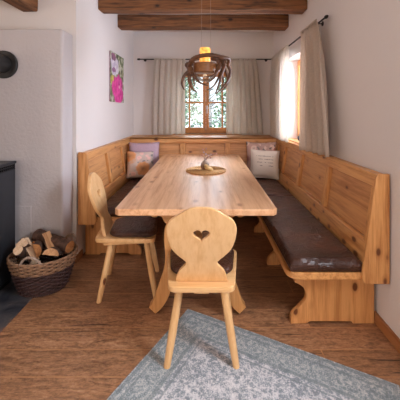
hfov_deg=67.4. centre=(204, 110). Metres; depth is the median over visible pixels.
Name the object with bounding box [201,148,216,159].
dried flowers
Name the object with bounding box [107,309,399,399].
area rug
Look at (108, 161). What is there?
bench
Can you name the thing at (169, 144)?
bench
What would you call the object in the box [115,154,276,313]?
dining table
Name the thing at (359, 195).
bench
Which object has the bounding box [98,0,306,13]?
ceiling beam
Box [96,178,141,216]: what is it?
seat pad
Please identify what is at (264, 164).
throw cushion
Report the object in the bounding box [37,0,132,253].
wall
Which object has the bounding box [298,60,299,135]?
window
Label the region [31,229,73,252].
log
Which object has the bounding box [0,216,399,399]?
floor
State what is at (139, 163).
throw cushion
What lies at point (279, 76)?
curtain
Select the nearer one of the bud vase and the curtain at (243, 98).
the bud vase
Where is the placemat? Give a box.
[186,166,225,174]
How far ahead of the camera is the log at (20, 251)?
2.19 m
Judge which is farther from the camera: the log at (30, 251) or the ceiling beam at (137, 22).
the ceiling beam at (137, 22)
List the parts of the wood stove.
plate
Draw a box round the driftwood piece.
[204,164,212,170]
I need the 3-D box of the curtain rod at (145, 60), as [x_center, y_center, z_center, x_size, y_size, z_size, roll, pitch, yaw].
[-0.015,-0.815,4.767,2.110,0.044,0.106,0,0,0]
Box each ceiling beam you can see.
[2,0,37,11]
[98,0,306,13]
[118,14,288,30]
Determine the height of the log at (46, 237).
0.158 m
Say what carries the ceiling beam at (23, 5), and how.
attached to the ceiling
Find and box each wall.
[0,0,36,28]
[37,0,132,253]
[133,32,272,134]
[273,0,399,338]
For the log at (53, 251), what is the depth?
2.16 m
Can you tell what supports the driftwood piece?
on the placemat
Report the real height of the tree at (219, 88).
4.632 m
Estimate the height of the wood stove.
0.950 m
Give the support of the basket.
on the floor
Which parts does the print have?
stretcher frame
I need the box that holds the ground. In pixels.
[186,125,225,127]
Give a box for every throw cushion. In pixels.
[126,151,153,178]
[129,142,159,165]
[246,142,275,169]
[250,149,279,179]
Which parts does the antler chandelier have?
hanging cord, lamp shade, lamp shade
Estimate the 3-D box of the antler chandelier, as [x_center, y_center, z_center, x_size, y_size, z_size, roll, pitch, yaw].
[0.037,-0.714,2.991,0.474,1.111,0.468,0,0,24]
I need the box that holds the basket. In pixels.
[6,233,77,297]
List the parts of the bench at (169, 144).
backrest panel, rail, backrest panel, backrest panel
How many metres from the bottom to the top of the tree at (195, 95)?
5.229 m
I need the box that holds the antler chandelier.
[181,0,230,93]
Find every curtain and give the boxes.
[152,58,184,134]
[226,58,262,134]
[270,44,288,141]
[299,19,328,156]
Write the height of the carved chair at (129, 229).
0.877 m
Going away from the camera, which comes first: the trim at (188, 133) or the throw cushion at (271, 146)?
the throw cushion at (271, 146)
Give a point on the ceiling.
(255, 13)
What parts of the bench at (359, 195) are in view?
backrest panel, backrest panel, backrest panel, rail, backrest panel, panel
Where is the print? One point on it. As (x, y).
(116, 63)
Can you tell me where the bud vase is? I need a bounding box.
[201,160,208,169]
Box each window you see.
[185,72,225,132]
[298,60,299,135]
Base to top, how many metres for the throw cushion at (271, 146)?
0.448 m
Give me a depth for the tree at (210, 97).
12.45 m
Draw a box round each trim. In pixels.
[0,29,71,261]
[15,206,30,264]
[172,133,240,134]
[288,138,298,143]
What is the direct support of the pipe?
attached to the wood stove
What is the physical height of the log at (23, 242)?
0.232 m
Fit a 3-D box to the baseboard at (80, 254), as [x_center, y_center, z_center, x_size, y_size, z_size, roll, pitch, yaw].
[-1.151,1.320,2.734,0.027,0.060,0.132,0,0,0]
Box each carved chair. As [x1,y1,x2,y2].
[87,172,159,303]
[164,206,239,368]
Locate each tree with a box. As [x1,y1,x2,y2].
[185,77,202,127]
[195,82,225,127]
[210,77,225,127]
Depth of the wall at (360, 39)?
2.04 m
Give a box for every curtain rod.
[137,58,270,61]
[289,15,328,45]
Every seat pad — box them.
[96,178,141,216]
[256,178,292,195]
[262,196,361,271]
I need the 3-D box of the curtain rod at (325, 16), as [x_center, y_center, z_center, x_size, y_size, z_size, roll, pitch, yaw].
[1.067,-0.815,3.640,0.066,0.044,2.140,0,0,0]
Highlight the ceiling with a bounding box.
[132,13,288,31]
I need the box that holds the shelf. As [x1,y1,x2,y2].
[130,135,276,138]
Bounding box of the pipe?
[0,50,17,77]
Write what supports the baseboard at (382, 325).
attached to the wall at (360, 39)
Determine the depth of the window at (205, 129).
4.91 m
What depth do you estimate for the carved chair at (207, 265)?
1.55 m
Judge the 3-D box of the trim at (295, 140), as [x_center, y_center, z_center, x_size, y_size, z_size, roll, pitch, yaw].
[1.164,0.375,3.535,0.168,0.016,1.028,0,0,0]
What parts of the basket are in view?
handle, handle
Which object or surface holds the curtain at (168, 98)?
hanging from the curtain rod at (145, 60)
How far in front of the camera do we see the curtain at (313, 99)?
2.69 m
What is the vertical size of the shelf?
0.020 m
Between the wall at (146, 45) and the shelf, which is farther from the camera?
the wall at (146, 45)
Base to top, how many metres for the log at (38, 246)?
0.132 m
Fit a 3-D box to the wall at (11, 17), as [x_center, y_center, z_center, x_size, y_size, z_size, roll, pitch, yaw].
[-2.550,0.040,2.830,2.100,2.620,0.300,0,0,0]
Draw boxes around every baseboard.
[74,249,82,262]
[374,311,399,353]
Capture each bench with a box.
[78,135,141,254]
[130,135,276,165]
[254,139,389,322]
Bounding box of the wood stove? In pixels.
[0,161,16,289]
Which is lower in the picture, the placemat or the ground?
the placemat
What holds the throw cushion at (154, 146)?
on the seat pad at (114, 200)
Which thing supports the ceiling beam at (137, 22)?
attached to the ceiling
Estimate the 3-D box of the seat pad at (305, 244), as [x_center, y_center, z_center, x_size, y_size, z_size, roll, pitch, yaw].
[0.732,0.925,2.474,0.453,0.078,1.381,0,0,0]
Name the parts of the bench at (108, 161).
panel, backrest panel, rail, backrest panel, backrest panel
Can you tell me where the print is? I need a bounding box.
[109,50,123,102]
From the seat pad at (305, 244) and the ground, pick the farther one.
the ground
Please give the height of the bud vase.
0.094 m
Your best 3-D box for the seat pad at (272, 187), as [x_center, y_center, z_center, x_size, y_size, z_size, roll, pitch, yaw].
[0.732,0.925,3.715,0.453,0.078,1.100,0,0,0]
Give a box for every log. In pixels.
[13,245,27,260]
[15,238,32,247]
[20,237,39,264]
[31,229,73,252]
[33,240,43,257]
[41,231,53,249]
[42,246,63,255]

